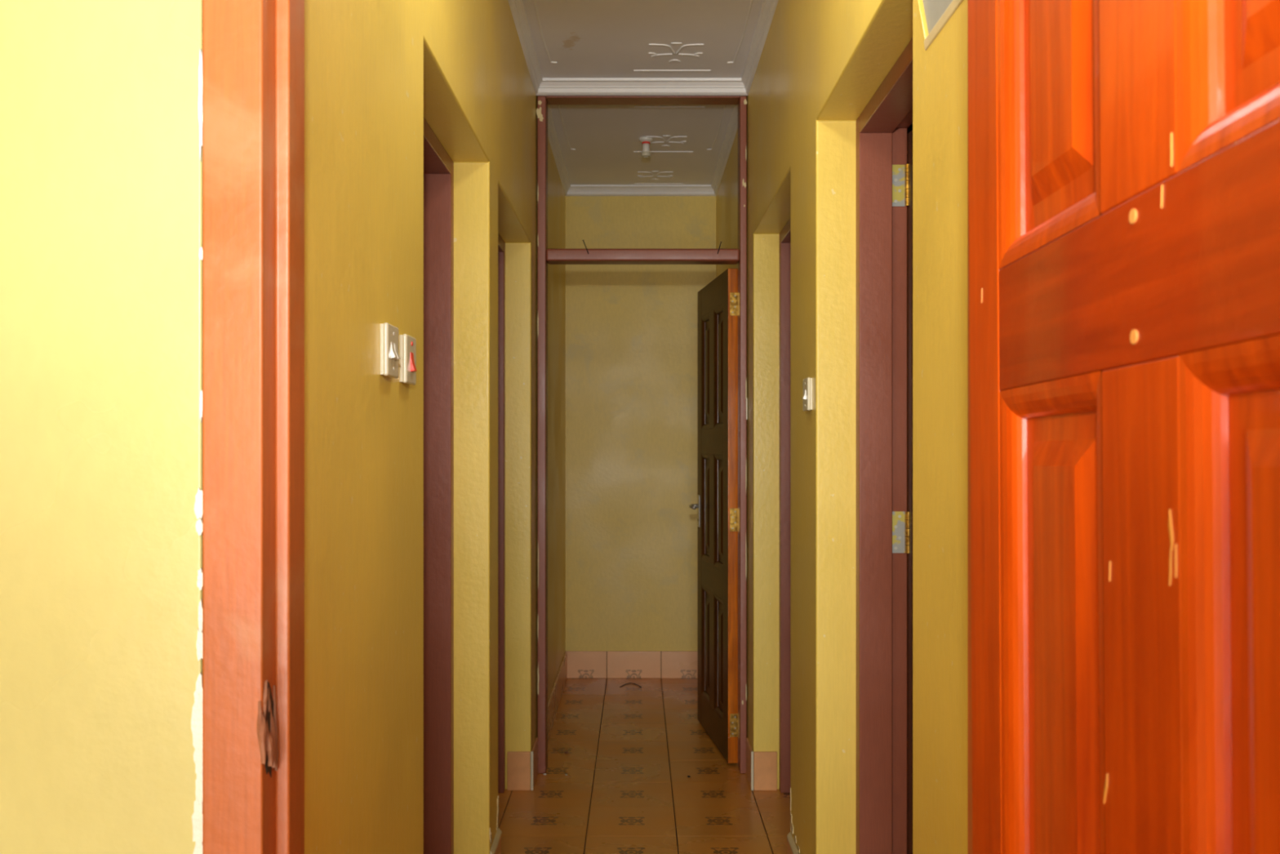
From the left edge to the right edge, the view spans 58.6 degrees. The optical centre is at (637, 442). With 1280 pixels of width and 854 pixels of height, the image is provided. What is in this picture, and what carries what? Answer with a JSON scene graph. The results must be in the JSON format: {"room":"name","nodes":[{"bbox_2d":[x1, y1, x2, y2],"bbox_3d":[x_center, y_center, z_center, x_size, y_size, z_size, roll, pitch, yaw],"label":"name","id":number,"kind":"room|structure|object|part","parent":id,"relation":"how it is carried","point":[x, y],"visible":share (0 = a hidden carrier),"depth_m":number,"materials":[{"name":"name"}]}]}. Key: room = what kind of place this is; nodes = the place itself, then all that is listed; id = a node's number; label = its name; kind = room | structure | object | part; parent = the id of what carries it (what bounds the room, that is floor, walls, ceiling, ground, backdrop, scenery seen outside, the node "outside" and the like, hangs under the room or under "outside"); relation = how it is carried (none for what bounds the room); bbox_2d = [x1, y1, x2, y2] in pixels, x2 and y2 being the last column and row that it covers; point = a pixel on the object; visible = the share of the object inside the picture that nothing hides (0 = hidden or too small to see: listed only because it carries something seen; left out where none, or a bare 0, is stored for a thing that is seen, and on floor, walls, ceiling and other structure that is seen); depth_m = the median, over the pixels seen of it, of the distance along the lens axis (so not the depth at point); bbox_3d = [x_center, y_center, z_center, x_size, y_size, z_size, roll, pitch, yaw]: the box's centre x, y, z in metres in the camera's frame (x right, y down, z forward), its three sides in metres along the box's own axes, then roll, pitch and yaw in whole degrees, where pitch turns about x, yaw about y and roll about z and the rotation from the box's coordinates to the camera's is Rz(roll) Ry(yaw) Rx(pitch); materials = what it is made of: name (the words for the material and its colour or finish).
{"room":"hallway","nodes":[
{"label":"hallway","id":0,"kind":"room"},
{"bbox_2d":[304,0,565,853],"bbox_3d":[-0.543,-0.060,4.123,0.230,2.920,5.626,0,0,0],"label":"wall","id":1,"kind":"structure","parent":0,"point":[374,69],"depth_m":2.13,"materials":[{"name":"yellow paint"}]},
{"bbox_2d":[380,322,400,378],"bbox_3d":[-0.419,-0.156,1.945,0.021,0.089,0.089,0,0,0],"label":"light switch","id":2,"kind":"object","parent":1,"relation":"attached to","point":[389,356],"visible":1,"depth_m":1.91,"materials":[{"name":"beige plastic"}]},
{"bbox_2d":[399,333,417,385],"bbox_3d":[-0.419,-0.152,2.100,0.021,0.089,0.089,0,0,0],"label":"light switch","id":3,"kind":"object","parent":1,"relation":"attached to","point":[407,344],"visible":0.99,"depth_m":2.06,"materials":[{"name":"beige plastic"}]},
{"bbox_2d":[423,117,453,853],"bbox_3d":[-0.598,0.292,2.804,0.128,2.215,1.017,0,0,0],"label":"door frame","id":4,"kind":"structure","parent":1,"relation":"attached to","point":[438,166],"depth_m":3.27,"materials":[{"name":"red wood"}]},
{"bbox_2d":[497,232,505,792],"bbox_3d":[-0.598,0.296,4.060,0.128,2.207,1.080,0,0,0],"label":"door frame","id":5,"kind":"structure","parent":1,"relation":"attached to","point":[501,244],"depth_m":4.55,"materials":[{"name":"red wood"}]},
{"bbox_2d":[489,651,567,853],"bbox_3d":[-0.475,1.294,4.085,0.114,0.213,5.367,0,0,0],"label":"baseboard","id":6,"kind":"structure","parent":1,"relation":"attached to","point":[522,766],"depth_m":4.59,"materials":[{"name":"tile"}]},
{"bbox_3d":[-0.425,1.321,4.593,0.010,0.156,0.014,0,0,0],"label":"edge trim","id":7,"kind":"part","parent":6,"relation":"part of","materials":[{"name":"beige plastic"}]},
{"bbox_2d":[536,96,747,773],"bbox_3d":[0.018,-0.034,4.869,0.892,2.867,0.122,0,0,0],"label":"door frame","id":8,"kind":"structure","parent":1,"relation":"attached to","point":[545,255],"depth_m":4.82,"materials":[{"name":"red wood"}]},
{"bbox_3d":[-0.406,-0.033,4.875,0.036,2.866,0.110,0,0,0],"label":"post","id":9,"kind":"part","parent":8,"relation":"part of","materials":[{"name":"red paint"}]},
{"bbox_3d":[0.448,-0.033,4.875,0.029,2.866,0.110,0,0,0],"label":"post","id":10,"kind":"part","parent":8,"relation":"part of","materials":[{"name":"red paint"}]},
{"bbox_3d":[0.461,-0.142,4.829,0.005,0.091,0.042,0,0,0],"label":"strike plate","id":11,"kind":"part","parent":8,"relation":"part of","materials":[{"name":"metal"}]},
{"bbox_2d":[0,0,1235,853],"bbox_3d":[0.000,-0.060,1.258,5.000,2.920,0.103,0,0,0],"label":"wall","id":12,"kind":"structure","parent":0,"point":[101,100],"depth_m":1.21,"materials":[{"name":"yellow paint"}]},
{"bbox_2d":[202,0,972,853],"bbox_3d":[-0.003,-0.028,1.250,0.912,2.856,0.111,0,0,0],"label":"door frame","id":13,"kind":"structure","parent":12,"relation":"attached to","point":[253,51],"depth_m":1.20,"materials":[{"name":"orange paint"}]},
{"bbox_2d":[968,0,1279,853],"bbox_3d":[0.373,0.337,0.796,0.049,2.100,0.810,0,-1,0],"label":"door","id":14,"kind":"structure","parent":12,"relation":"in","point":[1124,246],"depth_m":0.82,"materials":[{"name":"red wood"}]},
{"bbox_3d":[0.369,-0.365,0.988,0.038,0.390,0.242,0,-1,0],"label":"moulding","id":15,"kind":"part","parent":14,"relation":"part of","materials":[{"name":"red wood"}]},
{"bbox_3d":[0.369,0.239,0.976,0.038,0.582,0.242,0,-1,0],"label":"moulding","id":16,"kind":"part","parent":14,"relation":"part of","materials":[{"name":"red wood"}]},
{"bbox_3d":[0.369,-0.365,0.988,0.024,0.350,0.202,0,-1,0],"label":"panel","id":17,"kind":"part","parent":14,"relation":"part of","materials":[{"name":"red wood"}]},
{"bbox_3d":[0.369,0.239,0.976,0.024,0.542,0.202,0,-1,0],"label":"panel","id":18,"kind":"part","parent":14,"relation":"part of","materials":[{"name":"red wood"}]},
{"bbox_3d":[0.369,-0.114,0.800,0.039,0.118,0.608,0,-1,0],"label":"rail","id":19,"kind":"part","parent":14,"relation":"part of","materials":[{"name":"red wood"}]},
{"bbox_3d":[0.369,-0.372,0.622,0.038,0.390,0.242,0,-1,0],"label":"moulding","id":20,"kind":"part","parent":14,"relation":"part of","materials":[{"name":"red wood"}]},
{"bbox_3d":[0.369,0.232,0.610,0.038,0.582,0.242,0,-1,0],"label":"moulding","id":21,"kind":"part","parent":14,"relation":"part of","materials":[{"name":"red wood"}]},
{"bbox_3d":[0.369,-0.372,0.622,0.024,0.350,0.202,0,-1,0],"label":"panel","id":22,"kind":"part","parent":14,"relation":"part of","materials":[{"name":"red wood"}]},
{"bbox_3d":[0.369,0.232,0.610,0.024,0.542,0.202,0,-1,0],"label":"panel","id":23,"kind":"part","parent":14,"relation":"part of","materials":[{"name":"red wood"}]},
{"bbox_2d":[565,195,715,651],"bbox_3d":[0.018,-0.060,6.861,0.897,2.920,0.150,0,0,0],"label":"wall","id":24,"kind":"structure","parent":0,"point":[632,330],"depth_m":6.79,"materials":[{"name":"yellow paint"}]},
{"bbox_2d":[565,650,697,678],"bbox_3d":[0.018,1.320,6.780,0.897,0.160,0.011,0,0,0],"label":"baseboard","id":25,"kind":"structure","parent":24,"relation":"attached to","point":[580,664],"depth_m":6.78,"materials":[{"name":"tile"}]},
{"bbox_2d":[497,671,907,853],"bbox_3d":[0.000,1.460,1.900,5.000,0.120,10.400,0,0,0],"label":"floor","id":26,"kind":"structure","parent":0,"point":[633,749],"depth_m":4.60,"materials":[{"name":"tile"}]},
{"bbox_2d":[507,0,912,195],"bbox_3d":[0.000,-1.543,1.900,5.200,0.154,10.400,0,0,0],"label":"ceiling","id":27,"kind":"structure","parent":0,"point":[570,47],"depth_m":4.75,"materials":[{"name":"white paint"}]},
{"bbox_3d":[-0.413,-1.493,3.064,0.034,0.054,3.508,0,0,0],"label":"cornice","id":28,"kind":"part","parent":27,"relation":"part of","materials":[{"name":"white paint"}]},
{"bbox_3d":[-0.352,-1.520,4.132,0.030,0.008,0.864,0,0,2],"label":"moulding","id":29,"kind":"part","parent":27,"relation":"part of","materials":[{"name":"white paint"}]},
{"bbox_3d":[-0.413,-1.493,5.858,0.034,0.054,1.856,0,0,0],"label":"cornice","id":30,"kind":"part","parent":27,"relation":"part of","materials":[{"name":"white paint"}]},
{"bbox_3d":[-0.352,-1.520,5.482,0.030,0.008,0.864,0,0,2],"label":"moulding","id":31,"kind":"part","parent":27,"relation":"part of","materials":[{"name":"white paint"}]},
{"bbox_3d":[0.018,-1.493,4.961,0.897,0.054,0.062,0,0,0],"label":"cornice","id":32,"kind":"part","parent":27,"relation":"part of","materials":[{"name":"white paint"}]},
{"bbox_3d":[0.018,-1.493,6.755,0.897,0.054,0.062,0,0,0],"label":"cornice","id":33,"kind":"part","parent":27,"relation":"part of","materials":[{"name":"white paint"}]},
{"bbox_3d":[0.018,-1.493,4.787,0.897,0.054,0.062,0,0,0],"label":"cornice","id":34,"kind":"part","parent":27,"relation":"part of","materials":[{"name":"white paint"}]},
{"bbox_2d":[639,136,653,157],"bbox_3d":[0.042,-1.474,5.700,0.072,0.091,0.072,0,0,0],"label":"holder","id":35,"kind":"object","parent":27,"relation":"attached to","point":[645,140],"visible":1,"depth_m":5.68,"materials":[{"name":"white plastic"}]},
{"bbox_2d":[641,142,649,152],"bbox_3d":[0.042,-1.471,5.700,0.042,0.046,0.042,0,0,0],"label":"socket","id":36,"kind":"object","parent":35,"relation":"attached to","point":[646,146],"depth_m":5.68,"materials":[{"name":"white plastic"}]},
{"bbox_3d":[0.125,-1.520,6.690,0.290,0.009,0.009,0,0,0],"label":"moulding","id":37,"kind":"part","parent":27,"relation":"part of","materials":[{"name":"white paint"}]},
{"bbox_3d":[0.135,-1.520,5.955,0.310,0.009,0.009,0,0,0],"label":"moulding","id":38,"kind":"part","parent":27,"relation":"part of","materials":[{"name":"white paint"}]},
{"bbox_3d":[0.145,-1.520,5.163,0.319,0.009,0.009,0,0,0],"label":"moulding","id":39,"kind":"part","parent":27,"relation":"part of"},
{"bbox_3d":[0.141,-1.520,4.655,0.314,0.009,0.009,0,0,0],"label":"moulding","id":40,"kind":"part","parent":27,"relation":"part of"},
{"bbox_3d":[0.389,-1.520,5.482,0.030,0.008,0.864,0,0,-2],"label":"moulding","id":41,"kind":"part","parent":27,"relation":"part of","materials":[{"name":"white paint"}]},
{"bbox_3d":[0.450,-1.493,5.858,0.034,0.054,1.856,0,0,0],"label":"cornice","id":42,"kind":"part","parent":27,"relation":"part of","materials":[{"name":"white paint"}]},
{"bbox_3d":[0.389,-1.520,4.132,0.030,0.008,0.864,0,0,-2],"label":"moulding","id":43,"kind":"part","parent":27,"relation":"part of","materials":[{"name":"white paint"}]},
{"bbox_3d":[0.450,-1.493,3.064,0.034,0.054,3.508,0,0,0],"label":"cornice","id":44,"kind":"part","parent":27,"relation":"part of","materials":[{"name":"white paint"}]},
{"bbox_2d":[715,0,967,853],"bbox_3d":[0.580,-0.060,4.123,0.230,2.920,5.626,0,0,0],"label":"wall","id":45,"kind":"structure","parent":0,"point":[821,63],"depth_m":2.98,"materials":[{"name":"yellow paint"}]},
{"bbox_2d":[688,268,737,763],"bbox_3d":[0.346,0.318,5.325,0.108,2.145,0.795,0,0,-7],"label":"door","id":46,"kind":"structure","parent":45,"relation":"in","point":[717,505],"depth_m":5.18,"materials":[{"name":"brown wood"}]},
{"bbox_3d":[0.285,0.315,5.616,0.055,0.022,0.129,0,0,-7],"label":"lever","id":47,"kind":"part","parent":46,"relation":"part of","materials":[{"name":"silver metal"}]},
{"bbox_3d":[0.304,0.340,5.671,0.004,0.160,0.042,0,0,-7],"label":"handle plate","id":48,"kind":"part","parent":46,"relation":"part of","materials":[{"name":"silver metal"}]},
{"bbox_3d":[0.349,-0.340,5.504,0.043,0.550,0.220,0,0,-7],"label":"moulding","id":49,"kind":"part","parent":46,"relation":"part of","materials":[{"name":"brown wood"}]},
{"bbox_3d":[0.349,0.312,5.504,0.043,0.515,0.220,0,0,-7],"label":"moulding","id":50,"kind":"part","parent":46,"relation":"part of","materials":[{"name":"brown wood"}]},
{"bbox_3d":[0.349,0.970,5.504,0.043,0.540,0.220,0,0,-7],"label":"moulding","id":51,"kind":"part","parent":46,"relation":"part of","materials":[{"name":"brown wood"}]},
{"bbox_3d":[0.349,-0.340,5.504,0.033,0.514,0.184,0,0,-7],"label":"panel","id":52,"kind":"part","parent":46,"relation":"part of","materials":[{"name":"brown wood"}]},
{"bbox_3d":[0.349,0.312,5.504,0.033,0.479,0.184,0,0,-7],"label":"panel","id":53,"kind":"part","parent":46,"relation":"part of","materials":[{"name":"brown wood"}]},
{"bbox_3d":[0.349,0.970,5.504,0.033,0.504,0.184,0,0,-7],"label":"panel","id":54,"kind":"part","parent":46,"relation":"part of","materials":[{"name":"brown wood"}]},
{"bbox_3d":[0.368,-0.685,5.335,0.044,0.140,0.560,0,0,-7],"label":"rail","id":55,"kind":"part","parent":46,"relation":"part of","materials":[{"name":"brown wood"}]},
{"bbox_3d":[0.368,-0.005,5.335,0.044,0.120,0.560,0,0,-7],"label":"rail","id":56,"kind":"part","parent":46,"relation":"part of","materials":[{"name":"brown wood"}]},
{"bbox_3d":[0.368,0.635,5.335,0.044,0.130,0.560,0,0,-7],"label":"rail","id":57,"kind":"part","parent":46,"relation":"part of","materials":[{"name":"brown wood"}]},
{"bbox_3d":[0.368,1.315,5.335,0.044,0.150,0.560,0,0,-7],"label":"rail","id":58,"kind":"part","parent":46,"relation":"part of","materials":[{"name":"brown wood"}]},
{"bbox_3d":[0.388,-0.340,5.166,0.043,0.550,0.220,0,0,-7],"label":"moulding","id":59,"kind":"part","parent":46,"relation":"part of","materials":[{"name":"brown wood"}]},
{"bbox_3d":[0.388,0.312,5.166,0.043,0.515,0.220,0,0,-7],"label":"moulding","id":60,"kind":"part","parent":46,"relation":"part of","materials":[{"name":"brown wood"}]},
{"bbox_3d":[0.388,0.970,5.166,0.043,0.540,0.220,0,0,-7],"label":"moulding","id":61,"kind":"part","parent":46,"relation":"part of","materials":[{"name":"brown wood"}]},
{"bbox_3d":[0.388,-0.340,5.166,0.033,0.514,0.184,0,0,-7],"label":"panel","id":62,"kind":"part","parent":46,"relation":"part of","materials":[{"name":"brown wood"}]},
{"bbox_3d":[0.388,0.312,5.166,0.033,0.479,0.184,0,0,-7],"label":"panel","id":63,"kind":"part","parent":46,"relation":"part of","materials":[{"name":"brown wood"}]},
{"bbox_3d":[0.388,0.970,5.166,0.033,0.504,0.184,0,0,-7],"label":"panel","id":64,"kind":"part","parent":46,"relation":"part of","materials":[{"name":"brown wood"}]},
{"bbox_2d":[746,737,799,853],"bbox_3d":[0.512,1.294,4.085,0.114,0.213,5.367,0,0,0],"label":"baseboard","id":65,"kind":"structure","parent":45,"relation":"attached to","point":[761,766],"depth_m":4.59,"materials":[{"name":"tile"}]},
{"bbox_3d":[0.462,1.321,4.593,0.010,0.156,0.014,0,0,0],"label":"edge trim","id":66,"kind":"part","parent":65,"relation":"part of","materials":[{"name":"beige tile"}]},
{"bbox_2d":[779,217,791,792],"bbox_3d":[0.635,0.279,4.042,0.128,2.243,1.116,0,0,0],"label":"door frame","id":67,"kind":"structure","parent":45,"relation":"attached to","point":[785,233],"depth_m":4.55,"materials":[{"name":"red wood"}]},
{"bbox_2d":[801,377,812,411],"bbox_3d":[0.456,-0.130,3.085,0.021,0.089,0.089,0,0,0],"label":"light switch","id":68,"kind":"object","parent":45,"relation":"attached to","point":[806,398],"visible":1,"depth_m":3.05,"materials":[{"name":"beige plastic"}]},
{"bbox_2d":[856,38,912,853],"bbox_3d":[0.639,0.279,2.462,0.137,2.243,1.044,0,0,0],"label":"door frame","id":69,"kind":"structure","parent":45,"relation":"attached to","point":[882,169],"depth_m":2.94,"materials":[{"name":"red wood"}]},
{"bbox_2d":[907,130,912,853],"bbox_3d":[1.187,0.295,2.962,0.976,2.190,0.038,0,0,-3],"label":"door","id":70,"kind":"structure","parent":45,"relation":"in","point":[910,134],"depth_m":2.93,"materials":[{"name":"brown wood"}]},
{"bbox_2d":[922,0,963,50],"bbox_3d":[0.474,-1.077,1.665,0.021,0.886,0.490,0,0,0],"label":"window","id":71,"kind":"structure","parent":45,"relation":"in","point":[938,13],"depth_m":1.79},
{"bbox_3d":[0.479,-1.086,1.665,0.010,0.868,0.490,0,0,0],"label":"pane","id":72,"kind":"part","parent":71,"relation":"part of","materials":[{"name":"glass"}]},
{"bbox_2d":[906,206,907,671],"bbox_3d":[0.000,-0.060,7.025,5.000,2.920,0.150,0,0,0],"label":"wall","id":73,"kind":"structure","parent":0,"point":[907,206],"depth_m":6.95,"materials":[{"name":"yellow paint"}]}
]}

